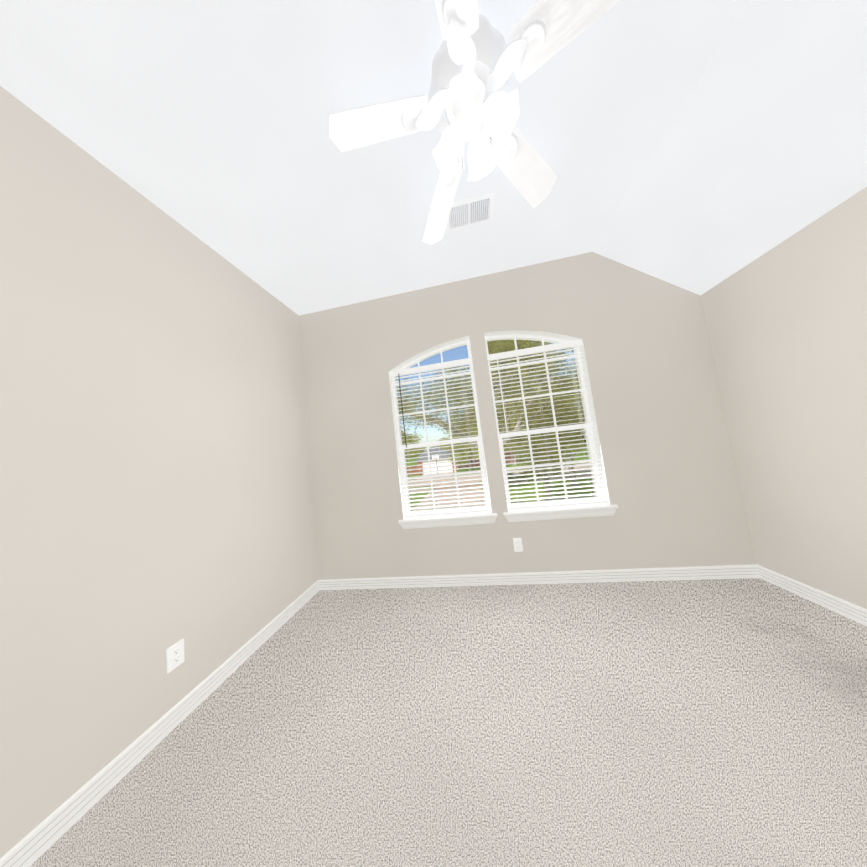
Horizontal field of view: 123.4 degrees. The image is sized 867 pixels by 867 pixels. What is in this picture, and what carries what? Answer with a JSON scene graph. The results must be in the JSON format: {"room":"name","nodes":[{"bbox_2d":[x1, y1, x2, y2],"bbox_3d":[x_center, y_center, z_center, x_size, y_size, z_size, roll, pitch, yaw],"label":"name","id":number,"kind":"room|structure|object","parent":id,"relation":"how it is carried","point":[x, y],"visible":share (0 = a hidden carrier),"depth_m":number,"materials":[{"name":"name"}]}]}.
{"room":"empty bedroom","nodes":[
{"label":"empty bedroom","id":0,"kind":"room"},
{"bbox_2d":[0,86,317,857],"bbox_3d":[-1.778,0.011,0.156,0.150,2.942,5.080,-7,-4,8],"label":"wall","id":1,"kind":"structure","parent":0,"point":[156,501],"depth_m":1.15,"materials":[{"name":"beige paint"}]},
{"bbox_2d":[0,580,318,866],"bbox_3d":[-1.536,1.412,0.037,0.016,0.094,4.780,-7,-4,8],"label":"baseboard","id":2,"kind":"structure","parent":1,"relation":"attached to","point":[35,844],"depth_m":1.05,"materials":[{"name":"white wood"}]},
{"bbox_2d":[166,639,184,673],"bbox_3d":[-1.387,1.196,1.258,0.008,0.120,0.074,-7,-4,8],"label":"outlet","id":3,"kind":"object","parent":1,"relation":"attached to","point":[175,655],"visible":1,"depth_m":1.25,"materials":[{"name":"white plastic"}]},
{"bbox_2d":[0,0,749,314],"bbox_3d":[-0.426,-1.706,0.046,3.357,0.140,5.180,-7,-4,8],"label":"ceiling","id":4,"kind":"structure","parent":0,"point":[205,121],"depth_m":1.15,"materials":[{"name":"white paint"}]},
{"bbox_2d":[446,191,494,231],"bbox_3d":[0.258,-1.583,1.685,0.344,0.014,0.207,-7,-4,8],"label":"ceiling vent","id":5,"kind":"object","parent":4,"relation":"in","point":[471,211],"visible":0.83,"depth_m":1.67,"materials":[{"name":"white metal"}]},
{"bbox_2d":[328,0,619,244],"bbox_3d":[0.137,-1.441,1.043,1.236,0.363,1.244,-7,-4,8],"label":"ceiling fan","id":6,"kind":"object","parent":4,"relation":"hanging from","point":[476,61],"visible":1,"depth_m":1.01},
{"bbox_2d":[30,578,866,866],"bbox_3d":[0.339,1.286,-0.245,4.211,0.120,5.180,-7,-4,8],"label":"floor","id":7,"kind":"structure","parent":0,"point":[700,723],"depth_m":1.00,"materials":[{"name":"carpet"}]},
{"bbox_2d":[299,252,756,579],"bbox_3d":[0.543,-0.091,2.296,3.811,2.942,0.140,-7,-4,8],"label":"wall","id":8,"kind":"structure","parent":0,"point":[670,477],"depth_m":2.16,"materials":[{"name":"beige paint"}]},
{"bbox_2d":[392,340,490,513],"bbox_3d":[0.045,-0.052,2.410,0.858,1.726,0.053,-7,-4,8],"label":"window","id":9,"kind":"structure","parent":8,"relation":"in","point":[436,352],"depth_m":2.40,"materials":[{"name":"white plastic"}]},
{"bbox_2d":[389,358,490,517],"bbox_3d":[0.045,0.048,2.332,0.854,1.497,0.076,-7,-4,8],"label":"window blind","id":10,"kind":"object","parent":9,"relation":"attached to","point":[438,366],"visible":1,"depth_m":2.32,"materials":[{"name":"white plastic"}]},
{"bbox_2d":[398,511,497,528],"bbox_3d":[0.134,0.842,2.261,0.944,0.090,0.123,-7,-4,8],"label":"sill","id":11,"kind":"structure","parent":8,"relation":"attached to","point":[450,520],"depth_m":2.22,"materials":[{"name":"white wood"}]},
{"bbox_2d":[513,538,522,551],"bbox_3d":[0.768,1.012,2.123,0.074,0.120,0.008,-7,-4,8],"label":"outlet","id":12,"kind":"object","parent":8,"relation":"attached to","point":[518,546],"visible":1,"depth_m":2.12,"materials":[{"name":"white plastic"}]},
{"bbox_2d":[319,564,758,589],"bbox_3d":[0.691,1.315,2.113,3.811,0.094,0.016,-7,-4,8],"label":"baseboard","id":13,"kind":"structure","parent":8,"relation":"attached to","point":[677,573],"depth_m":2.06,"materials":[{"name":"white wood"}]},
{"bbox_2d":[485,335,603,506],"bbox_3d":[1.032,-0.176,2.264,0.864,1.726,0.053,-7,-4,8],"label":"window","id":14,"kind":"structure","parent":8,"relation":"in","point":[542,339],"depth_m":2.25,"materials":[{"name":"white plastic"}]},
{"bbox_2d":[487,339,607,509],"bbox_3d":[1.033,-0.075,2.186,0.860,1.497,0.076,-7,-4,8],"label":"window blind","id":15,"kind":"object","parent":14,"relation":"attached to","point":[535,350],"visible":0.98,"depth_m":2.18,"materials":[{"name":"white plastic"}]},
{"bbox_2d":[503,503,618,521],"bbox_3d":[1.122,0.719,2.116,0.950,0.090,0.123,-7,-4,8],"label":"sill","id":16,"kind":"structure","parent":8,"relation":"attached to","point":[574,511],"depth_m":2.08,"materials":[{"name":"white wood"}]},
{"bbox_2d":[592,0,866,294],"bbox_3d":[1.667,-1.574,-0.286,1.057,0.864,5.180,-7,-4,8],"label":"ceiling","id":17,"kind":"structure","parent":0,"point":[761,149],"depth_m":1.23,"materials":[{"name":"white paint"}]},
{"bbox_2d":[701,187,866,608],"bbox_3d":[2.145,-0.177,-0.440,0.150,2.342,5.080,-7,-4,8],"label":"wall","id":18,"kind":"structure","parent":0,"point":[786,321],"depth_m":1.48,"materials":[{"name":"beige paint"}]},
{"bbox_2d":[757,565,866,625],"bbox_3d":[2.190,0.947,-0.512,0.016,0.094,4.780,-7,-4,8],"label":"baseboard","id":19,"kind":"structure","parent":18,"relation":"attached to","point":[854,612],"depth_m":1.52,"materials":[{"name":"white wood"}]},
{"label":"outside","id":20,"kind":"structure","parent":0,"visible":0},
{"bbox_2d":[406,441,594,510],"bbox_3d":[18.000,10.761,112.130,300.000,0.020,270.000,-7,-4,8],"label":"ground","id":21,"kind":"structure","parent":20,"point":[474,481],"depth_m":24.10,"materials":[{"name":"green plant"}]},
{"bbox_2d":[395,340,587,499],"bbox_3d":[0.556,0.753,33.632,34.946,12.451,52.366,-7,-4,8],"label":"trees","id":22,"kind":"object","parent":21,"relation":"on","point":[494,346],"depth_m":9.45,"materials":[{"name":"green plant"}]}
]}

